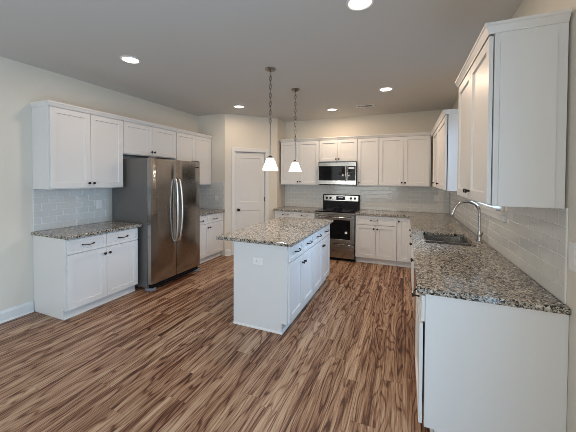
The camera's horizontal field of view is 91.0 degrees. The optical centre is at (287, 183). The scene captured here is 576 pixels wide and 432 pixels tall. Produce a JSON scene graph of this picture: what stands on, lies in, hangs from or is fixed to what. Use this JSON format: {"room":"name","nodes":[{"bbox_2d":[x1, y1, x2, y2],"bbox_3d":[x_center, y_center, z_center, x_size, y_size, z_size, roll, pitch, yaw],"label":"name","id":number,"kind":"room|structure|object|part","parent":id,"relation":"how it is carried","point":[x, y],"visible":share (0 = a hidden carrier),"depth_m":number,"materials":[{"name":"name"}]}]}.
{"room":"kitchen","nodes":[
{"label":"kitchen","id":0,"kind":"room"},
{"bbox_2d":[0,56,197,310],"bbox_3d":[-3.234,0.073,2.647,0.150,2.800,9.612,1,1,23],"label":"wall","id":1,"kind":"structure","parent":0,"point":[21,84],"depth_m":3.15,"materials":[{"name":"paint"}]},
{"bbox_2d":[0,301,33,323],"bbox_3d":[-3.955,1.444,0.718,0.025,0.125,5.453,1,1,23],"label":"baseboard","id":2,"kind":"structure","parent":1,"relation":"attached to","point":[20,310],"depth_m":3.09,"materials":[{"name":"paint"}]},
{"bbox_3d":[-3.949,1.498,0.717,0.012,0.018,5.453,1,1,23],"label":"shoe moulding","id":3,"kind":"part","parent":2,"relation":"part of","materials":[{"name":"paint"}]},
{"bbox_2d":[33,188,108,231],"bbox_3d":[-2.738,0.301,3.644,0.008,0.482,0.900,1,1,23],"label":"tile backsplash","id":4,"kind":"structure","parent":1,"relation":"attached to","point":[52,208],"depth_m":3.56,"materials":[{"name":"tile"}]},
{"bbox_2d":[96,200,101,208],"bbox_3d":[-2.615,0.284,3.916,0.009,0.118,0.072,1,1,23],"label":"electrical outlet","id":5,"kind":"object","parent":4,"relation":"attached to","point":[98,202],"visible":1,"depth_m":3.91,"materials":[{"name":"plastic"}]},
{"bbox_2d":[29,100,124,189],"bbox_3d":[-2.579,-0.428,3.542,0.359,0.970,0.906,1,1,23],"label":"upper cabinet","id":6,"kind":"object","parent":1,"relation":"attached to","point":[74,147],"visible":1,"depth_m":3.33,"materials":[{"name":"paint"}]},
{"bbox_3d":[-2.529,-0.400,3.301,0.019,0.899,0.429,1,1,23],"label":"door","id":7,"kind":"part","parent":6,"relation":"part of","materials":[{"name":"paint"}]},
{"bbox_3d":[-2.579,-0.887,3.534,0.355,0.052,0.906,1,1,23],"label":"crown moulding","id":8,"kind":"part","parent":6,"relation":"part of","materials":[{"name":"paint"}]},
{"bbox_3d":[-2.363,-0.407,3.702,0.019,0.899,0.429,1,1,23],"label":"door","id":9,"kind":"part","parent":6,"relation":"part of","materials":[{"name":"paint"}]},
{"bbox_2d":[122,117,177,158],"bbox_3d":[-2.218,-0.672,4.408,0.359,0.510,0.974,1,1,23],"label":"upper cabinet","id":10,"kind":"object","parent":1,"relation":"attached to","point":[144,139],"visible":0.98,"depth_m":4.29,"materials":[{"name":"paint"}]},
{"bbox_3d":[-2.181,-0.644,4.134,0.019,0.439,0.474,1,1,23],"label":"door","id":11,"kind":"part","parent":10,"relation":"part of","materials":[{"name":"paint"}]},
{"bbox_3d":[-2.066,-0.900,4.341,0.025,0.052,0.974,1,1,23],"label":"crown moulding","id":12,"kind":"part","parent":10,"relation":"part of","materials":[{"name":"paint"}]},
{"bbox_3d":[-1.998,-0.652,4.576,0.019,0.439,0.474,1,1,23],"label":"door","id":13,"kind":"part","parent":10,"relation":"part of","materials":[{"name":"paint"}]},
{"bbox_2d":[169,129,211,184],"bbox_3d":[-1.852,-0.458,5.296,0.359,0.970,0.936,1,1,23],"label":"upper cabinet","id":14,"kind":"object","parent":1,"relation":"attached to","point":[190,146],"visible":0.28,"depth_m":5.27,"materials":[{"name":"paint"}]},
{"bbox_3d":[-1.812,-0.429,5.030,0.019,0.899,0.457,1,1,23],"label":"door","id":15,"kind":"part","parent":14,"relation":"part of","materials":[{"name":"paint"}]},
{"bbox_3d":[-1.700,-0.915,5.225,0.025,0.052,0.936,1,1,23],"label":"crown moulding","id":16,"kind":"part","parent":14,"relation":"part of","materials":[{"name":"paint"}]},
{"bbox_3d":[-1.636,-0.437,5.457,0.019,0.899,0.457,1,1,23],"label":"door","id":17,"kind":"part","parent":14,"relation":"part of","materials":[{"name":"paint"}]},
{"bbox_2d":[198,114,224,255],"bbox_3d":[-1.518,0.023,5.734,0.656,2.800,0.100,1,1,23],"label":"wall","id":18,"kind":"structure","parent":0,"point":[212,125],"depth_m":5.62,"materials":[{"name":"paint"}]},
{"bbox_2d":[200,182,224,209],"bbox_3d":[-1.538,0.237,5.686,0.640,0.544,0.008,1,1,23],"label":"tile backsplash","id":19,"kind":"structure","parent":18,"relation":"attached to","point":[207,192],"depth_m":5.67,"materials":[{"name":"tile"}]},
{"bbox_2d":[0,255,429,431],"bbox_3d":[-1.040,1.552,1.682,4.977,0.100,9.762,1,1,23],"label":"floor","id":20,"kind":"structure","parent":0,"point":[172,357],"depth_m":2.34,"materials":[{"name":"brown wood"}]},
{"bbox_2d":[33,227,137,319],"bbox_3d":[-2.449,1.022,3.521,0.649,0.877,0.874,1,1,23],"label":"base cabinet","id":21,"kind":"object","parent":20,"relation":"on","point":[73,277],"visible":0.99,"depth_m":3.21,"materials":[{"name":"paint"}]},
{"bbox_3d":[-2.642,0.979,3.128,0.593,0.777,0.002,1,1,23],"label":"panel","id":22,"kind":"part","parent":21,"relation":"part of","materials":[{"name":"paint"}]},
{"bbox_2d":[31,221,141,239],"bbox_3d":[-2.446,0.564,3.514,0.650,0.035,0.916,1,1,23],"label":"countertop","id":23,"kind":"structure","parent":21,"relation":"on","point":[72,232],"depth_m":3.37,"materials":[{"name":"grey stone"}]},
{"bbox_3d":[-2.272,0.681,3.211,0.019,0.151,0.423,1,1,23],"label":"drawer","id":24,"kind":"part","parent":21,"relation":"part of","materials":[{"name":"paint"}]},
{"bbox_3d":[-2.274,1.064,3.218,0.019,0.592,0.423,1,1,23],"label":"door","id":25,"kind":"part","parent":21,"relation":"part of","materials":[{"name":"paint"}]},
{"bbox_3d":[-2.247,1.454,3.445,0.012,0.019,0.870,1,1,23],"label":"shoe moulding","id":26,"kind":"part","parent":21,"relation":"part of","materials":[{"name":"paint"}]},
{"bbox_3d":[-2.108,0.674,3.606,0.019,0.151,0.423,1,1,23],"label":"drawer","id":27,"kind":"part","parent":21,"relation":"part of","materials":[{"name":"paint"}]},
{"bbox_3d":[-2.110,1.057,3.613,0.019,0.592,0.423,1,1,23],"label":"door","id":28,"kind":"part","parent":21,"relation":"part of","materials":[{"name":"paint"}]},
{"bbox_2d":[112,157,199,291],"bbox_3d":[-1.957,0.539,4.365,0.846,1.814,0.984,1,1,23],"label":"refrigerator","id":29,"kind":"object","parent":20,"relation":"on","point":[162,196],"visible":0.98,"depth_m":3.99,"materials":[{"name":"grey metal"}]},
{"bbox_3d":[-1.774,0.508,4.008,0.078,1.703,0.449,1,1,23],"label":"door","id":30,"kind":"part","parent":29,"relation":"part of","materials":[{"name":"silver metal"}]},
{"bbox_3d":[-1.631,0.390,4.152,0.084,0.930,0.029,1,1,33],"label":"handle","id":31,"kind":"part","parent":29,"relation":"part of","materials":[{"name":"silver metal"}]},
{"bbox_3d":[-1.602,0.389,4.221,0.084,0.930,0.029,1,1,12],"label":"handle","id":32,"kind":"part","parent":29,"relation":"part of","materials":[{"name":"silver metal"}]},
{"bbox_3d":[-1.587,0.500,4.459,0.078,1.703,0.517,1,1,23],"label":"door","id":33,"kind":"part","parent":29,"relation":"part of","materials":[{"name":"silver metal"}]},
{"bbox_2d":[200,212,222,263],"bbox_3d":[-1.716,0.992,5.290,0.649,0.877,0.893,1,1,23],"label":"base cabinet","id":34,"kind":"object","parent":20,"relation":"on","point":[211,225],"visible":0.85,"depth_m":5.25,"materials":[{"name":"paint"}]},
{"bbox_3d":[-1.541,0.651,4.974,0.019,0.151,0.433,1,1,23],"label":"drawer","id":35,"kind":"part","parent":34,"relation":"part of","materials":[{"name":"paint"}]},
{"bbox_3d":[-1.543,1.034,4.981,0.019,0.592,0.434,1,1,23],"label":"door","id":36,"kind":"part","parent":34,"relation":"part of","materials":[{"name":"paint"}]},
{"bbox_2d":[200,208,224,215],"bbox_3d":[-1.713,0.534,5.282,0.650,0.035,0.897,1,1,23],"label":"countertop","id":37,"kind":"structure","parent":34,"relation":"on","point":[203,211],"depth_m":5.35,"materials":[{"name":"grey stone"}]},
{"bbox_3d":[-1.373,0.644,5.379,0.019,0.151,0.434,1,1,23],"label":"drawer","id":38,"kind":"part","parent":34,"relation":"part of","materials":[{"name":"paint"}]},
{"bbox_3d":[-1.375,1.027,5.386,0.019,0.592,0.434,1,1,23],"label":"door","id":39,"kind":"part","parent":34,"relation":"part of","materials":[{"name":"paint"}]},
{"bbox_2d":[233,224,329,334],"bbox_3d":[0.046,1.032,3.629,0.667,0.877,1.664,1,1,23],"label":"kitchen island","id":40,"kind":"object","parent":20,"relation":"on","point":[269,296],"visible":0.95,"depth_m":2.92,"materials":[{"name":"paint"}]},
{"bbox_2d":[253,257,262,264],"bbox_3d":[-0.303,0.789,2.877,0.118,0.072,0.009,1,1,23],"label":"electrical outlet","id":41,"kind":"object","parent":40,"relation":"attached to","point":[259,261],"visible":1,"depth_m":2.88,"materials":[{"name":"plastic"}]},
{"bbox_3d":[-0.293,1.044,2.886,0.610,0.877,0.005,1,1,23],"label":"panel","id":42,"kind":"part","parent":40,"relation":"part of","materials":[{"name":"paint"}]},
{"bbox_2d":[216,217,332,246],"bbox_3d":[-0.043,0.573,3.654,0.873,0.035,1.710,1,1,23],"label":"island countertop","id":43,"kind":"structure","parent":40,"relation":"on","point":[280,231],"depth_m":3.31,"materials":[{"name":"grey stone"}]},
{"bbox_3d":[-0.002,1.460,3.656,0.565,0.019,1.664,1,1,23],"label":"shoe moulding","id":44,"kind":"part","parent":40,"relation":"part of","materials":[{"name":"paint"}]},
{"bbox_3d":[0.085,0.697,2.964,0.019,0.151,0.394,1,1,23],"label":"drawer","id":45,"kind":"part","parent":40,"relation":"part of","materials":[{"name":"paint"}]},
{"bbox_3d":[0.083,1.080,2.971,0.019,0.592,0.394,1,1,23],"label":"door","id":46,"kind":"part","parent":40,"relation":"part of","materials":[{"name":"paint"}]},
{"bbox_3d":[0.236,1.073,3.339,0.019,0.592,0.394,1,1,23],"label":"door","id":47,"kind":"part","parent":40,"relation":"part of","materials":[{"name":"paint"}]},
{"bbox_3d":[0.238,0.691,3.332,0.019,0.151,0.394,1,1,23],"label":"drawer","id":48,"kind":"part","parent":40,"relation":"part of","materials":[{"name":"paint"}]},
{"bbox_3d":[0.392,1.067,3.716,0.019,0.592,0.394,1,1,23],"label":"door","id":49,"kind":"part","parent":40,"relation":"part of","materials":[{"name":"paint"}]},
{"bbox_3d":[0.394,0.685,3.709,0.019,0.151,0.394,1,1,23],"label":"drawer","id":50,"kind":"part","parent":40,"relation":"part of","materials":[{"name":"paint"}]},
{"bbox_3d":[0.545,1.061,4.085,0.019,0.592,0.394,1,1,23],"label":"door","id":51,"kind":"part","parent":40,"relation":"part of","materials":[{"name":"paint"}]},
{"bbox_3d":[0.547,0.678,4.077,0.019,0.151,0.394,1,1,23],"label":"drawer","id":52,"kind":"part","parent":40,"relation":"part of","materials":[{"name":"paint"}]},
{"bbox_2d":[275,211,314,218],"bbox_3d":[0.231,0.989,5.914,0.868,0.877,0.649,1,1,23],"label":"base cabinet","id":53,"kind":"object","parent":20,"relation":"on","point":[277,213],"visible":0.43,"depth_m":5.64,"materials":[{"name":"paint"}]},
{"bbox_3d":[-0.070,0.644,5.732,0.421,0.151,0.019,1,1,23],"label":"drawer","id":54,"kind":"part","parent":53,"relation":"part of","materials":[{"name":"paint"}]},
{"bbox_2d":[273,206,320,212],"bbox_3d":[0.223,0.531,5.910,0.896,0.035,0.648,1,1,23],"label":"countertop","id":55,"kind":"structure","parent":53,"relation":"on","point":[284,208],"depth_m":5.75,"materials":[{"name":"grey stone"}]},
{"bbox_3d":[0.323,0.649,5.569,0.421,0.151,0.019,1,1,23],"label":"drawer","id":56,"kind":"part","parent":53,"relation":"part of","materials":[{"name":"paint"}]},
{"bbox_2d":[315,194,359,261],"bbox_3d":[0.975,0.835,5.566,0.756,1.204,0.694,1,1,23],"label":"range","id":57,"kind":"object","parent":20,"relation":"on","point":[341,209],"visible":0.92,"depth_m":5.30,"materials":[{"name":"silver metal"}]},
{"bbox_3d":[0.854,0.628,5.269,0.677,0.022,0.058,1,1,23],"label":"handle","id":58,"kind":"part","parent":57,"relation":"part of","materials":[{"name":"silver metal"}]},
{"bbox_3d":[0.872,0.851,5.319,0.748,0.533,0.040,1,1,23],"label":"oven door","id":59,"kind":"part","parent":57,"relation":"part of","materials":[{"name":"silver metal"}]},
{"bbox_3d":[0.875,0.561,5.316,0.756,0.038,0.035,1,1,23],"label":"trim","id":60,"kind":"part","parent":57,"relation":"part of","materials":[{"name":"silver metal"}]},
{"bbox_2d":[316,208,358,212],"bbox_3d":[0.979,0.529,5.566,0.756,0.018,0.565,1,1,23],"label":"cooktop","id":61,"kind":"object","parent":57,"relation":"in","point":[323,210],"depth_m":5.48,"materials":[{"name":"black glass"}]},
{"bbox_3d":[1.086,0.300,5.819,0.712,0.117,0.010,1,1,23],"label":"control panel","id":62,"kind":"part","parent":57,"relation":"part of","materials":[{"name":"silver metal"}]},
{"bbox_3d":[0.885,1.416,5.368,0.716,0.049,0.020,1,1,23],"label":"kick plate","id":63,"kind":"part","parent":57,"relation":"part of","materials":[{"name":"black metal"}]},
{"bbox_3d":[0.870,1.257,5.327,0.748,0.260,0.038,1,1,23],"label":"warming drawer","id":64,"kind":"part","parent":57,"relation":"part of","materials":[{"name":"silver metal"}]},
{"bbox_2d":[355,215,396,265],"bbox_3d":[1.671,1.008,5.317,0.713,0.877,0.649,1,1,23],"label":"base cabinet","id":65,"kind":"object","parent":20,"relation":"on","point":[375,236],"visible":0.99,"depth_m":5.06,"materials":[{"name":"paint"}]},
{"bbox_3d":[1.403,1.045,5.128,0.346,0.592,0.019,1,1,23],"label":"door","id":66,"kind":"part","parent":65,"relation":"part of","materials":[{"name":"paint"}]},
{"bbox_3d":[1.585,1.440,5.122,0.711,0.019,0.012,1,1,23],"label":"shoe moulding","id":67,"kind":"part","parent":65,"relation":"part of","materials":[{"name":"paint"}]},
{"bbox_3d":[1.567,0.665,5.054,0.697,0.151,0.019,1,1,23],"label":"drawer","id":68,"kind":"part","parent":65,"relation":"part of","materials":[{"name":"paint"}]},
{"bbox_3d":[1.727,1.049,4.994,0.346,0.592,0.019,1,1,23],"label":"door","id":69,"kind":"part","parent":65,"relation":"part of","materials":[{"name":"paint"}]},
{"bbox_2d":[397,217,410,267],"bbox_3d":[2.114,1.013,5.137,0.240,0.877,0.643,1,1,23],"label":"base cabinet","id":70,"kind":"object","parent":20,"relation":"on","point":[403,223],"visible":0.87,"depth_m":4.89,"materials":[{"name":"paint"}]},
{"bbox_2d":[409,229,412,282],"bbox_3d":[2.103,1.034,4.050,0.691,0.877,1.390,1,1,23],"label":"base cabinet","id":71,"kind":"object","parent":20,"relation":"on","point":[409,229],"visible":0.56,"depth_m":3.95,"materials":[{"name":"paint"}]},
{"bbox_3d":[1.816,1.066,4.141,0.019,0.592,0.437,1,1,23],"label":"door","id":72,"kind":"part","parent":71,"relation":"part of","materials":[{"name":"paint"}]},
{"bbox_2d":[413,266,416,348],"bbox_3d":[1.404,1.066,2.397,0.608,0.868,0.602,1,1,23],"label":"dishwasher","id":73,"kind":"object","parent":20,"relation":"on","point":[415,285],"visible":0.04,"depth_m":2.46,"materials":[{"name":"grey metal"}]},
{"bbox_2d":[411,234,453,299],"bbox_3d":[1.688,1.051,3.042,0.685,0.877,0.780,1,1,23],"label":"base cabinet","id":74,"kind":"object","parent":20,"relation":"on","point":[425,234],"visible":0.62,"depth_m":3.18,"materials":[{"name":"paint"}]},
{"bbox_3d":[1.482,1.079,3.336,0.019,0.592,0.379,1,1,23],"label":"door","id":75,"kind":"part","parent":74,"relation":"part of","materials":[{"name":"paint"}]},
{"bbox_2d":[412,286,568,431],"bbox_3d":[1.175,1.072,1.815,0.694,0.877,0.622,1,1,23],"label":"base cabinet","id":76,"kind":"object","parent":20,"relation":"on","point":[480,366],"visible":0.87,"depth_m":1.52,"materials":[{"name":"paint"}]},
{"bbox_3d":[0.891,1.103,1.934,0.019,0.592,0.603,1,1,23],"label":"door","id":77,"kind":"part","parent":76,"relation":"part of","materials":[{"name":"paint"}]},
{"bbox_3d":[0.902,0.721,1.923,0.019,0.151,0.603,1,1,23],"label":"drawer","id":78,"kind":"part","parent":76,"relation":"part of","materials":[{"name":"paint"}]},
{"bbox_2d":[355,209,570,314],"bbox_3d":[1.419,0.582,3.558,1.588,0.035,4.078,1,1,23],"label":"countertop","id":79,"kind":"structure","parent":76,"relation":"on","point":[478,272],"depth_m":1.92,"materials":[{"name":"grey stone"}]},
{"bbox_2d":[423,234,471,245],"bbox_3d":[1.673,0.709,2.994,0.433,0.194,0.648,1,1,23],"label":"sink","id":80,"kind":"object","parent":79,"relation":"in","point":[450,240],"visible":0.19,"depth_m":3.23,"materials":[{"name":"silver metal"}]},
{"bbox_3d":[1.605,0.712,2.831,0.433,0.194,0.294,1,1,23],"label":"bowl","id":81,"kind":"part","parent":80,"relation":"part of","materials":[{"name":"silver metal"}]},
{"bbox_2d":[450,200,482,241],"bbox_3d":[1.791,0.374,2.829,0.288,0.411,0.135,1,1,23],"label":"faucet","id":82,"kind":"object","parent":79,"relation":"on","point":[479,233],"visible":1,"depth_m":2.82,"materials":[{"name":"silver metal"}]},
{"bbox_3d":[1.805,0.324,2.862,0.255,0.311,0.028,1,1,23],"label":"spout","id":83,"kind":"part","parent":82,"relation":"part of","materials":[{"name":"silver metal"}]},
{"bbox_2d":[225,113,276,249],"bbox_3d":[-0.751,0.025,5.817,1.088,2.800,0.100,0,1,-22],"label":"wall","id":84,"kind":"structure","parent":0,"point":[241,131],"depth_m":5.72,"materials":[{"name":"paint"}]},
{"bbox_2d":[225,249,230,255],"bbox_3d":[-1.181,1.365,5.598,0.118,0.125,0.025,0,1,-23],"label":"baseboard","id":85,"kind":"structure","parent":84,"relation":"attached to","point":[227,251],"depth_m":5.60,"materials":[{"name":"paint"}]},
{"bbox_2d":[231,147,268,254],"bbox_3d":[-0.774,0.353,5.788,0.782,2.145,0.148,0,1,-22],"label":"door","id":86,"kind":"structure","parent":84,"relation":"in","point":[249,182],"depth_m":5.77,"materials":[{"name":"paint"}]},
{"bbox_2d":[0,0,522,121],"bbox_3d":[-1.026,-1.347,1.627,4.977,0.100,9.762,1,1,23],"label":"ceiling","id":87,"kind":"structure","parent":0,"point":[197,57],"depth_m":2.76,"materials":[{"name":"paint"}]},
{"bbox_2d":[120,55,140,63],"bbox_3d":[-1.684,-1.322,3.025,0.200,0.010,0.200,1,1,23],"label":"recessed light","id":88,"kind":"object","parent":87,"relation":"in","point":[129,59],"visible":1,"depth_m":3.02,"materials":[{"name":"plastic"}]},
{"bbox_2d":[262,67,277,170],"bbox_3d":[-0.204,-0.739,3.273,0.198,1.170,0.198,1,1,23],"label":"pendant light","id":89,"kind":"object","parent":87,"relation":"hanging from","point":[270,164],"visible":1,"depth_m":3.25,"materials":[{"name":"white glass"}]},
{"bbox_3d":[-0.207,-0.226,3.283,0.198,0.145,0.198,1,1,23],"label":"lamp shade","id":90,"kind":"part","parent":89,"relation":"part of","materials":[{"name":"white glass"}]},
{"bbox_3d":[-0.205,-0.504,3.278,0.012,0.373,0.011,1,1,23],"label":"rod","id":91,"kind":"part","parent":89,"relation":"part of","materials":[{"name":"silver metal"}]},
{"bbox_3d":[-0.203,-0.994,3.269,0.027,0.604,0.027,0,1,-23],"label":"chain","id":92,"kind":"part","parent":89,"relation":"part of","materials":[{"name":"silver metal"}]},
{"bbox_2d":[288,88,301,171],"bbox_3d":[0.104,-0.751,4.023,0.198,1.170,0.198,1,1,23],"label":"pendant light","id":93,"kind":"object","parent":87,"relation":"hanging from","point":[295,167],"visible":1,"depth_m":4.00,"materials":[{"name":"white glass"}]},
{"bbox_3d":[0.102,-0.239,4.033,0.198,0.145,0.198,1,1,23],"label":"lamp shade","id":94,"kind":"part","parent":93,"relation":"part of","materials":[{"name":"white glass"}]},
{"bbox_3d":[0.105,-0.957,4.019,0.027,0.702,0.027,0,1,-23],"label":"chain","id":95,"kind":"part","parent":93,"relation":"part of","materials":[{"name":"silver metal"}]},
{"bbox_2d":[346,0,374,10],"bbox_3d":[0.515,-1.292,2.021,0.200,0.010,0.200,1,1,23],"label":"recessed light","id":96,"kind":"object","parent":87,"relation":"in","point":[354,5],"visible":1,"depth_m":2.04,"materials":[{"name":"plastic"}]},
{"bbox_2d":[356,104,373,107],"bbox_3d":[1.335,-1.343,4.907,0.300,0.009,0.150,1,1,23],"label":"ceiling vent","id":97,"kind":"object","parent":87,"relation":"in","point":[368,105],"visible":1,"depth_m":4.91,"materials":[{"name":"plastic"}]},
{"bbox_2d":[379,87,393,91],"bbox_3d":[1.378,-1.325,3.979,0.200,0.010,0.200,1,1,23],"label":"recessed light","id":98,"kind":"object","parent":87,"relation":"in","point":[383,89],"visible":1,"depth_m":3.98,"materials":[{"name":"plastic"}]},
{"bbox_2d":[277,118,284,207],"bbox_3d":[-0.194,0.020,6.196,0.100,2.800,0.428,1,1,23],"label":"wall","id":99,"kind":"structure","parent":0,"point":[280,124],"depth_m":6.10,"materials":[{"name":"paint"}]},
{"bbox_2d":[285,110,449,212],"bbox_3d":[0.807,0.027,6.094,4.677,2.800,0.150,1,1,23],"label":"wall","id":100,"kind":"structure","parent":0,"point":[422,121],"depth_m":5.66,"materials":[{"name":"paint"}]},
{"bbox_2d":[280,138,318,184],"bbox_3d":[0.288,-0.454,6.016,0.853,0.955,0.356,1,1,23],"label":"upper cabinet","id":101,"kind":"object","parent":100,"relation":"attached to","point":[307,149],"visible":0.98,"depth_m":5.87,"materials":[{"name":"paint"}]},
{"bbox_3d":[0.041,-0.431,5.970,0.416,0.884,0.019,1,1,23],"label":"door","id":102,"kind":"part","parent":101,"relation":"part of","materials":[{"name":"paint"}]},
{"bbox_3d":[0.228,-0.902,5.858,0.853,0.052,0.025,1,1,23],"label":"crown moulding","id":103,"kind":"part","parent":101,"relation":"part of","materials":[{"name":"paint"}]},
{"bbox_3d":[0.429,-0.426,5.809,0.416,0.884,0.019,1,1,23],"label":"door","id":104,"kind":"part","parent":101,"relation":"part of","materials":[{"name":"paint"}]},
{"bbox_2d":[319,136,357,161],"bbox_3d":[1.034,-0.676,5.703,0.755,0.491,0.356,1,1,23],"label":"upper cabinet","id":105,"kind":"object","parent":100,"relation":"attached to","point":[342,148],"visible":1,"depth_m":5.56,"materials":[{"name":"paint"}]},
{"bbox_3d":[0.808,-0.653,5.648,0.368,0.420,0.019,1,1,23],"label":"door","id":106,"kind":"part","parent":105,"relation":"part of","materials":[{"name":"paint"}]},
{"bbox_2d":[318,162,356,184],"bbox_3d":[1.013,-0.196,5.664,0.748,0.452,0.460,1,1,23],"label":"microwave","id":107,"kind":"object","parent":105,"relation":"attached to","point":[329,173],"visible":0.97,"depth_m":5.49,"materials":[{"name":"silver metal"}]},
{"bbox_3d":[0.858,-0.201,5.530,0.527,0.282,0.002,1,1,23],"label":"door glass","id":108,"kind":"part","parent":107,"relation":"part of","materials":[{"name":"black glass"}]},
{"bbox_3d":[1.215,-0.195,5.398,0.168,0.430,0.027,1,1,23],"label":"control panel","id":109,"kind":"part","parent":107,"relation":"part of","materials":[{"name":"silver metal"}]},
{"bbox_3d":[1.208,-0.197,5.385,0.155,0.282,0.002,1,1,23],"label":"panel glass","id":110,"kind":"part","parent":107,"relation":"part of","materials":[{"name":"black glass"}]},
{"bbox_3d":[0.973,-0.893,5.550,0.755,0.052,0.025,1,1,23],"label":"crown moulding","id":111,"kind":"part","parent":105,"relation":"part of","materials":[{"name":"paint"}]},
{"bbox_3d":[1.153,-0.649,5.505,0.368,0.420,0.019,1,1,23],"label":"door","id":112,"kind":"part","parent":105,"relation":"part of","materials":[{"name":"paint"}]},
{"bbox_2d":[285,185,448,212],"bbox_3d":[1.431,0.280,5.753,3.235,0.483,0.008,1,1,23],"label":"tile backsplash","id":113,"kind":"structure","parent":100,"relation":"attached to","point":[404,198],"depth_m":5.59,"materials":[{"name":"tile"}]},
{"bbox_2d":[434,195,438,200],"bbox_3d":[2.732,0.265,5.203,0.072,0.118,0.009,1,1,23],"label":"electrical outlet","id":114,"kind":"object","parent":113,"relation":"attached to","point":[436,197],"visible":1,"depth_m":5.20,"materials":[{"name":"plastic"}]},
{"bbox_2d":[357,134,378,185],"bbox_3d":[1.565,-0.437,5.486,0.395,0.955,0.356,1,1,23],"label":"upper cabinet","id":115,"kind":"object","parent":100,"relation":"attached to","point":[368,145],"visible":0.96,"depth_m":5.36,"materials":[{"name":"paint"}]},
{"bbox_3d":[1.506,-0.886,5.329,0.395,0.052,0.025,1,1,23],"label":"crown moulding","id":116,"kind":"part","parent":115,"relation":"part of","materials":[{"name":"paint"}]},
{"bbox_2d":[379,132,430,186],"bbox_3d":[2.151,-0.430,5.244,0.868,0.955,0.356,1,1,23],"label":"upper cabinet","id":117,"kind":"object","parent":100,"relation":"attached to","point":[404,158],"visible":0.98,"depth_m":5.10,"materials":[{"name":"paint"}]},
{"bbox_3d":[1.897,-0.407,5.201,0.419,0.884,0.019,1,1,23],"label":"door","id":118,"kind":"part","parent":117,"relation":"part of","materials":[{"name":"paint"}]},
{"bbox_3d":[2.091,-0.879,5.086,0.868,0.052,0.025,1,1,23],"label":"crown moulding","id":119,"kind":"part","parent":117,"relation":"part of","materials":[{"name":"paint"}]},
{"bbox_3d":[2.288,-0.402,5.039,0.419,0.884,0.019,1,1,23],"label":"door","id":120,"kind":"part","parent":117,"relation":"part of","materials":[{"name":"paint"}]},
{"bbox_2d":[452,0,575,431],"bbox_3d":[1.225,0.130,0.800,0.150,2.800,9.612,1,1,23],"label":"wall","id":121,"kind":"structure","parent":0,"point":[527,7],"depth_m":1.39,"materials":[{"name":"paint"}]},
{"bbox_2d":[430,109,457,190],"bbox_3d":[2.270,-0.388,3.997,0.355,0.920,1.856,1,1,23],"label":"upper cabinet","id":122,"kind":"object","parent":121,"relation":"attached to","point":[444,133],"visible":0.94,"depth_m":3.23,"materials":[{"name":"paint"}]},
{"bbox_3d":[2.266,-0.372,4.346,0.019,0.849,0.650,1,1,23],"label":"door","id":123,"kind":"part","parent":122,"relation":"part of","materials":[{"name":"paint"}]},
{"bbox_3d":[1.970,-0.360,3.633,0.019,0.849,0.884,1,1,23],"label":"door","id":124,"kind":"part","parent":122,"relation":"part of","materials":[{"name":"paint"}]},
{"bbox_3d":[2.274,-0.822,3.988,0.351,0.052,1.856,1,1,23],"label":"crown moulding","id":125,"kind":"part","parent":122,"relation":"part of","materials":[{"name":"paint"}]},
{"bbox_2d":[475,202,506,221],"bbox_3d":[1.958,-0.288,2.680,0.145,1.170,1.000,1,1,23],"label":"window","id":126,"kind":"structure","parent":121,"relation":"in","point":[497,212],"depth_m":2.46,"materials":[{"name":"paint"}]},
{"bbox_3d":[1.936,0.224,2.698,0.103,0.040,1.000,1,1,23],"label":"sill","id":127,"kind":"part","parent":126,"relation":"part of","materials":[{"name":"paint"}]},
{"bbox_2d":[449,191,567,303],"bbox_3d":[2.157,0.331,3.266,0.008,0.482,4.015,1,1,23],"label":"tile backsplash","id":128,"kind":"structure","parent":121,"relation":"attached to","point":[535,240],"depth_m":1.79,"materials":[{"name":"tile"}]},
{"bbox_2d":[455,8,571,208],"bbox_3d":[1.406,-0.373,1.917,0.358,0.979,1.001,1,1,23],"label":"upper cabinet","id":129,"kind":"object","parent":121,"relation":"attached to","point":[512,82],"visible":1,"depth_m":1.48,"materials":[{"name":"paint"}]},
{"bbox_3d":[1.375,-0.355,2.204,0.019,0.909,0.476,1,1,23],"label":"door","id":130,"kind":"part","parent":129,"relation":"part of","materials":[{"name":"paint"}]},
{"bbox_3d":[1.191,-0.348,1.760,0.019,0.909,0.476,1,1,23],"label":"door","id":131,"kind":"part","parent":129,"relation":"part of","materials":[{"name":"paint"}]},
{"bbox_3d":[1.410,-0.837,1.907,0.354,0.052,1.001,1,1,23],"label":"crown moulding","id":132,"kind":"part","parent":129,"relation":"part of","materials":[{"name":"paint"}]},
{"bbox_3d":[1.239,-0.317,1.468,0.237,0.876,0.008,1,1,23],"label":"panel","id":133,"kind":"part","parent":129,"relation":"part of","materials":[{"name":"paint"}]},
{"bbox_2d":[569,241,575,271],"bbox_3d":[1.364,0.350,1.351,0.008,0.135,0.075,1,1,23],"label":"light switch","id":134,"kind":"object","parent":121,"relation":"attached to","point":[572,246],"visible":1,"depth_m":1.35,"materials":[{"name":"plastic"}]}
]}

